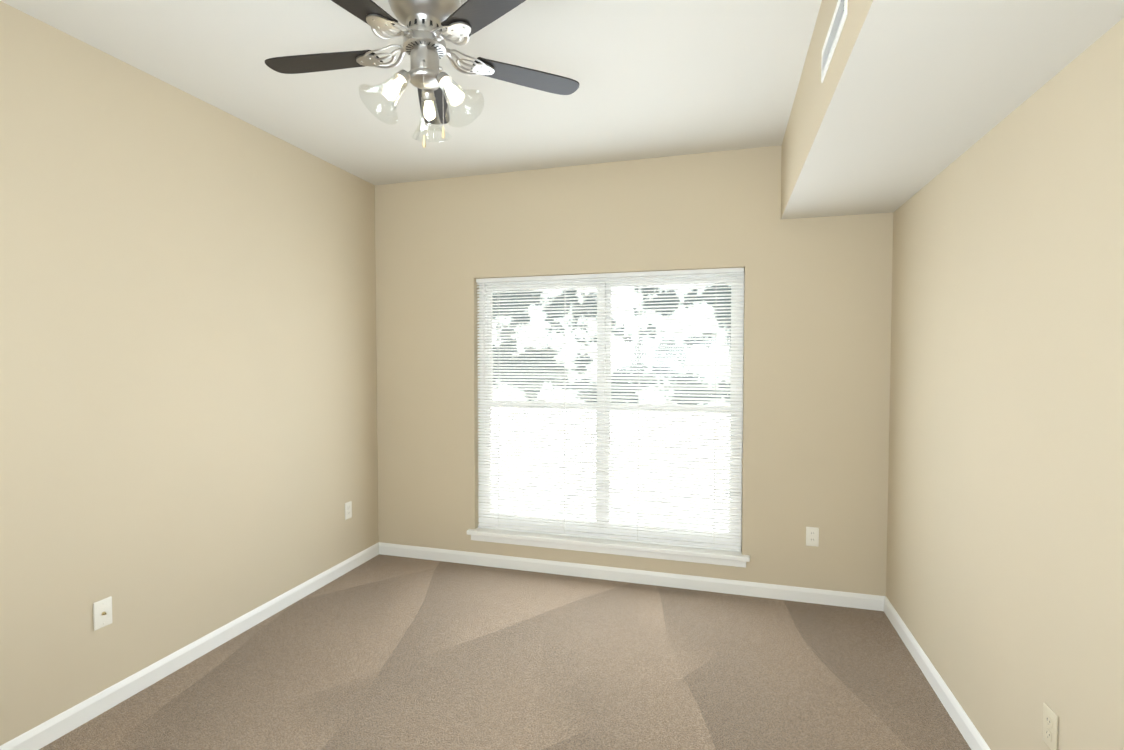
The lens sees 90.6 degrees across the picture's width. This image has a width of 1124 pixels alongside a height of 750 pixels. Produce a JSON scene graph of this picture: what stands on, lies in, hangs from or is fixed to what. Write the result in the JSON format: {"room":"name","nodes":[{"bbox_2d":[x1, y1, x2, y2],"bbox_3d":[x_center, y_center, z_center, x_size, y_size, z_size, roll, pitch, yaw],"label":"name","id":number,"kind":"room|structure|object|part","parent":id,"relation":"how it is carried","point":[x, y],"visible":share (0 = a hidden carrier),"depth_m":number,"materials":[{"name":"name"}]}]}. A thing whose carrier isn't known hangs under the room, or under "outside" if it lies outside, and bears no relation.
{"room":"empty bedroom","nodes":[
{"label":"empty bedroom","id":0,"kind":"room"},
{"bbox_2d":[0,1,378,745],"bbox_3d":[-2.031,0.035,2.245,0.200,2.740,4.400,1,2,16],"label":"wall","id":1,"kind":"structure","parent":0,"point":[188,401],"depth_m":2.53,"materials":[{"name":"beige paint"}]},
{"bbox_2d":[93,596,111,630],"bbox_3d":[-1.907,0.993,2.314,0.017,0.116,0.072,1,2,16],"label":"outlet","id":2,"kind":"object","parent":1,"relation":"attached to","point":[102,613],"visible":1,"depth_m":2.31,"materials":[{"name":"white plastic"}]},
{"bbox_2d":[0,542,378,749],"bbox_3d":[-1.928,1.362,2.259,0.014,0.085,4.000,1,2,16],"label":"baseboard","id":3,"kind":"structure","parent":1,"relation":"attached to","point":[42,735],"depth_m":2.58,"materials":[{"name":"white paint"}]},
{"bbox_2d":[345,501,351,519],"bbox_3d":[-1.473,0.933,3.832,0.008,0.115,0.070,1,2,16],"label":"electrical outlet","id":4,"kind":"object","parent":1,"relation":"attached to","point":[348,510],"visible":1,"depth_m":3.83,"materials":[{"name":"white plastic"}]},
{"bbox_2d":[0,0,821,184],"bbox_3d":[-0.301,-1.368,1.700,3.800,0.100,4.400,1,2,16],"label":"ceiling","id":5,"kind":"structure","parent":0,"point":[659,78],"depth_m":2.49,"materials":[{"name":"white paint"}]},
{"bbox_2d":[265,0,578,147],"bbox_3d":[-0.499,-1.038,1.876,1.100,0.573,1.112,1,2,16],"label":"ceiling fan","id":6,"kind":"object","parent":5,"relation":"hanging from","point":[427,24],"visible":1,"depth_m":1.85,"materials":[{"name":"silver metal"}]},
{"bbox_2d":[39,554,970,749],"bbox_3d":[-0.301,1.470,1.792,3.800,0.100,4.400,1,2,16],"label":"floor","id":7,"kind":"structure","parent":0,"point":[383,652],"depth_m":2.57,"materials":[{"name":"carpet"}]},
{"bbox_2d":[375,145,892,595],"bbox_3d":[0.282,-0.015,3.762,3.400,2.740,0.200,1,2,16],"label":"wall","id":8,"kind":"structure","parent":0,"point":[817,345],"depth_m":3.48,"materials":[{"name":"beige paint"}]},
{"bbox_2d":[467,528,749,567],"bbox_3d":[0.256,1.144,3.728,1.900,0.076,0.137,1,2,16],"label":"window sill","id":9,"kind":"structure","parent":8,"relation":"attached to","point":[690,554],"depth_m":3.65,"materials":[{"name":"white paint"}]},
{"bbox_2d":[476,267,744,551],"bbox_3d":[0.274,0.215,3.760,1.810,1.780,0.143,1,2,16],"label":"window blinds","id":10,"kind":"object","parent":8,"relation":"in","point":[604,524],"depth_m":3.70,"materials":[{"name":"white plastic"}]},
{"bbox_3d":[0.260,0.216,3.711,1.800,1.776,0.042,1,2,16],"label":"window blind rails","id":11,"kind":"part","parent":10,"relation":"part of","materials":[{"name":"white plastic"}]},
{"bbox_2d":[379,542,885,610],"bbox_3d":[0.252,1.315,3.703,3.400,0.085,0.014,1,2,16],"label":"baseboard","id":12,"kind":"structure","parent":8,"relation":"attached to","point":[811,595],"depth_m":3.61,"materials":[{"name":"white paint"}]},
{"bbox_2d":[806,527,818,546],"bbox_3d":[1.502,0.970,3.333,0.070,0.115,0.008,1,2,16],"label":"electrical outlet","id":13,"kind":"object","parent":8,"relation":"attached to","point":[812,536],"visible":1,"depth_m":3.33,"materials":[{"name":"white plastic"}]},
{"bbox_2d":[781,0,1123,219],"bbox_3d":[1.043,-1.086,1.320,0.600,0.440,4.000,1,2,16],"label":"soffit","id":14,"kind":"object","parent":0,"point":[901,104],"depth_m":1.74,"materials":[{"name":"beige paint"}]},
{"bbox_2d":[821,0,847,82],"bbox_3d":[0.850,-1.065,1.741,0.011,0.110,0.400,1,2,16],"label":"air vent","id":15,"kind":"object","parent":14,"relation":"in","point":[836,27],"visible":0.94,"depth_m":1.72,"materials":[{"name":"white metal"}]},
{"bbox_2d":[886,18,1123,749],"bbox_3d":[1.428,0.067,1.246,0.200,2.740,4.400,1,2,16],"label":"wall","id":16,"kind":"structure","parent":0,"point":[1005,565],"depth_m":1.79,"materials":[{"name":"beige paint"}]},
{"bbox_2d":[884,597,990,749],"bbox_3d":[1.325,1.393,1.319,0.014,0.085,4.000,1,2,16],"label":"baseboard","id":17,"kind":"structure","parent":16,"relation":"attached to","point":[970,733],"depth_m":2.42,"materials":[{"name":"white paint"}]},
{"bbox_2d":[1042,702,1057,749],"bbox_3d":[1.417,1.026,1.614,0.008,0.115,0.070,1,2,16],"label":"electrical outlet","id":18,"kind":"object","parent":16,"relation":"attached to","point":[1050,729],"visible":1,"depth_m":1.61,"materials":[{"name":"white plastic"}]},
{"label":"outside","id":19,"kind":"structure","parent":0,"visible":0},
{"bbox_2d":[491,283,730,531],"bbox_3d":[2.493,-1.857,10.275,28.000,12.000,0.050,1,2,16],"label":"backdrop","id":20,"kind":"structure","parent":19,"point":[720,289],"depth_m":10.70,"materials":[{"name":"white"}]}
]}

